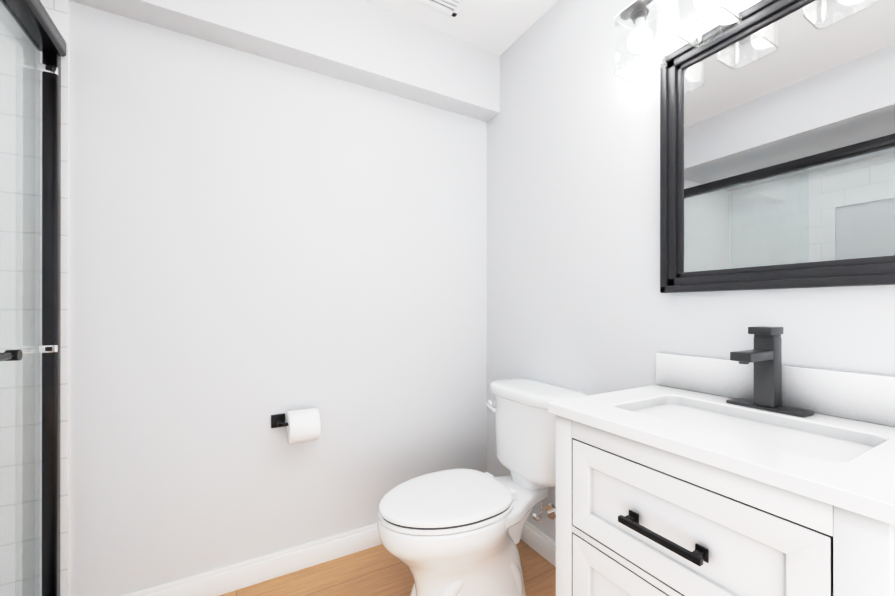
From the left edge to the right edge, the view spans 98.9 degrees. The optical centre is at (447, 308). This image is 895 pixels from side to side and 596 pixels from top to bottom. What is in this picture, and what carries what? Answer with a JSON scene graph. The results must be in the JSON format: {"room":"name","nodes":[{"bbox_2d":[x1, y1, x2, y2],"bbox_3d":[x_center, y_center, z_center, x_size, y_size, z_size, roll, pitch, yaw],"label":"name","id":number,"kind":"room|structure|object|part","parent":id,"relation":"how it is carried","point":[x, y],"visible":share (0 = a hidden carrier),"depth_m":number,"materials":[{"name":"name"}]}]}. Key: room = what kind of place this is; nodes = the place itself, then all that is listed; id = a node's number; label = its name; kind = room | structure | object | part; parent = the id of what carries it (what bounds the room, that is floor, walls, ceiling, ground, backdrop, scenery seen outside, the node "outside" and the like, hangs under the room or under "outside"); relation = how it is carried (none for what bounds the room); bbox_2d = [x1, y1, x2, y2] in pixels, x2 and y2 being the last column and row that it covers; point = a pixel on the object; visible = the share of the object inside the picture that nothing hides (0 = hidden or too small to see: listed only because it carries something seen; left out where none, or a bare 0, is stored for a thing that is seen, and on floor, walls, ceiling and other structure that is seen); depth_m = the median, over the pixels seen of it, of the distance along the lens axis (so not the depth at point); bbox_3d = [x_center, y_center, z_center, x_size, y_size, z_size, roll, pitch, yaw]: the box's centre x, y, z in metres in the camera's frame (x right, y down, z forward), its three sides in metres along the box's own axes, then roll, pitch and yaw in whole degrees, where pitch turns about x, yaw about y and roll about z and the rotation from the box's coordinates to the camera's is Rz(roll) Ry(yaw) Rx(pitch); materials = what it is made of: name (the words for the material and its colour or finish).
{"room":"bathroom","nodes":[
{"label":"bathroom","id":0,"kind":"room"},
{"bbox_2d":[69,1,486,595],"bbox_3d":[-0.962,-0.110,1.528,2.850,2.460,0.100,0,0,-29],"label":"wall","id":1,"kind":"structure","parent":0,"point":[256,242],"depth_m":1.56,"materials":[{"name":"white paint"}]},
{"bbox_2d":[0,0,69,595],"bbox_3d":[-1.682,0.040,1.058,0.935,2.160,0.012,0,0,-29],"label":"tiled wall","id":2,"kind":"structure","parent":1,"relation":"attached to","point":[58,11],"depth_m":1.24,"materials":[{"name":"white tile"}]},
{"bbox_2d":[123,523,381,595],"bbox_3d":[-0.518,1.070,1.710,1.695,0.102,0.014,0,0,-29],"label":"baseboard","id":3,"kind":"structure","parent":1,"relation":"attached to","point":[233,577],"depth_m":1.58,"materials":[{"name":"white paint"}]},
{"bbox_2d":[271,408,320,443],"bbox_3d":[-0.626,0.485,1.577,0.173,0.130,0.138,0,0,-29],"label":"paper holder","id":4,"kind":"object","parent":1,"relation":"attached to","point":[303,425],"visible":1,"depth_m":1.55,"materials":[{"name":"white paper"}]},
{"bbox_2d":[219,539,555,595],"bbox_3d":[-0.276,1.169,0.306,2.850,0.100,2.900,0,0,-29],"label":"floor","id":5,"kind":"structure","parent":0,"point":[379,570],"depth_m":1.59,"materials":[{"name":"brown wood"}]},
{"bbox_2d":[0,0,65,595],"bbox_3d":[-0.917,0.113,0.599,0.138,2.012,1.538,0,0,-29],"label":"shower door","id":6,"kind":"structure","parent":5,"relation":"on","point":[35,22],"depth_m":1.23,"materials":[{"name":"glass"}]},
{"bbox_3d":[-0.979,0.076,0.677,0.046,1.823,1.274,0,0,-29],"label":"glass","id":7,"kind":"part","parent":6,"relation":"part of","materials":[{"name":"clear glass"}]},
{"bbox_2d":[378,378,587,595],"bbox_3d":[0.121,0.725,1.482,0.802,0.792,0.444,0,0,-29],"label":"toilet","id":8,"kind":"object","parent":5,"relation":"on","point":[453,532],"visible":0.98,"depth_m":1.39,"materials":[{"name":"white ceramic"}]},
{"bbox_2d":[548,326,894,595],"bbox_3d":[0.629,0.583,0.867,0.519,1.074,0.626,0,0,-29],"label":"bathroom vanity","id":9,"kind":"object","parent":5,"relation":"on","point":[759,469],"visible":1,"depth_m":0.78,"materials":[{"name":"paint"}]},
{"bbox_3d":[0.417,0.674,0.750,0.036,0.480,0.164,0,0,-29],"label":"handle","id":10,"kind":"part","parent":9,"relation":"part of","materials":[{"name":"black metal"}]},
{"bbox_2d":[726,326,813,416],"bbox_3d":[0.753,0.148,0.931,0.165,0.204,0.160,0,0,-29],"label":"faucet","id":11,"kind":"object","parent":9,"relation":"on","point":[766,355],"depth_m":0.94,"materials":[{"name":"black metal"}]},
{"bbox_2d":[362,0,557,55],"bbox_3d":[-0.276,-1.391,0.308,2.850,0.100,2.900,0,0,-29],"label":"ceiling","id":12,"kind":"structure","parent":0,"point":[498,27],"depth_m":1.77,"materials":[{"name":"white paint"}]},
{"bbox_2d":[69,0,499,121],"bbox_3d":[-0.500,-1.190,1.662,1.715,0.300,0.120,0,0,-29],"label":"soffit beam","id":13,"kind":"structure","parent":12,"relation":"attached to","point":[363,43],"depth_m":1.65,"materials":[{"name":"white paint"}]},
{"bbox_2d":[416,0,467,16],"bbox_3d":[-0.022,-1.332,1.541,0.300,0.014,0.300,0,0,-29],"label":"ceiling vent","id":14,"kind":"object","parent":12,"relation":"in","point":[453,8],"visible":0.92,"depth_m":1.68,"materials":[{"name":"white paint"}]},
{"bbox_2d":[487,0,894,540],"bbox_3d":[0.947,-0.110,0.937,0.100,2.460,2.800,0,0,-29],"label":"wall","id":15,"kind":"structure","parent":0,"point":[577,300],"depth_m":1.49,"materials":[{"name":"white paint"}]},
{"bbox_2d":[521,521,555,566],"bbox_3d":[0.460,1.069,1.686,0.014,0.102,0.986,0,0,-29],"label":"baseboard","id":16,"kind":"structure","parent":15,"relation":"attached to","point":[541,543],"depth_m":1.75,"materials":[{"name":"white paint"}]},
{"bbox_2d":[614,0,741,82],"bbox_3d":[0.777,-0.883,0.957,0.174,0.260,0.720,0,0,-29],"label":"shade","id":17,"kind":"object","parent":15,"relation":"attached to","point":[636,12],"visible":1,"depth_m":1.17,"materials":[{"name":"glass"}]},
{"bbox_2d":[660,0,894,292],"bbox_3d":[0.848,-0.428,0.975,0.032,0.755,0.613,0,0,-29],"label":"mirror","id":18,"kind":"object","parent":15,"relation":"attached to","point":[777,144],"visible":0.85,"depth_m":0.97,"materials":[{"name":"black mirror"}]}
]}

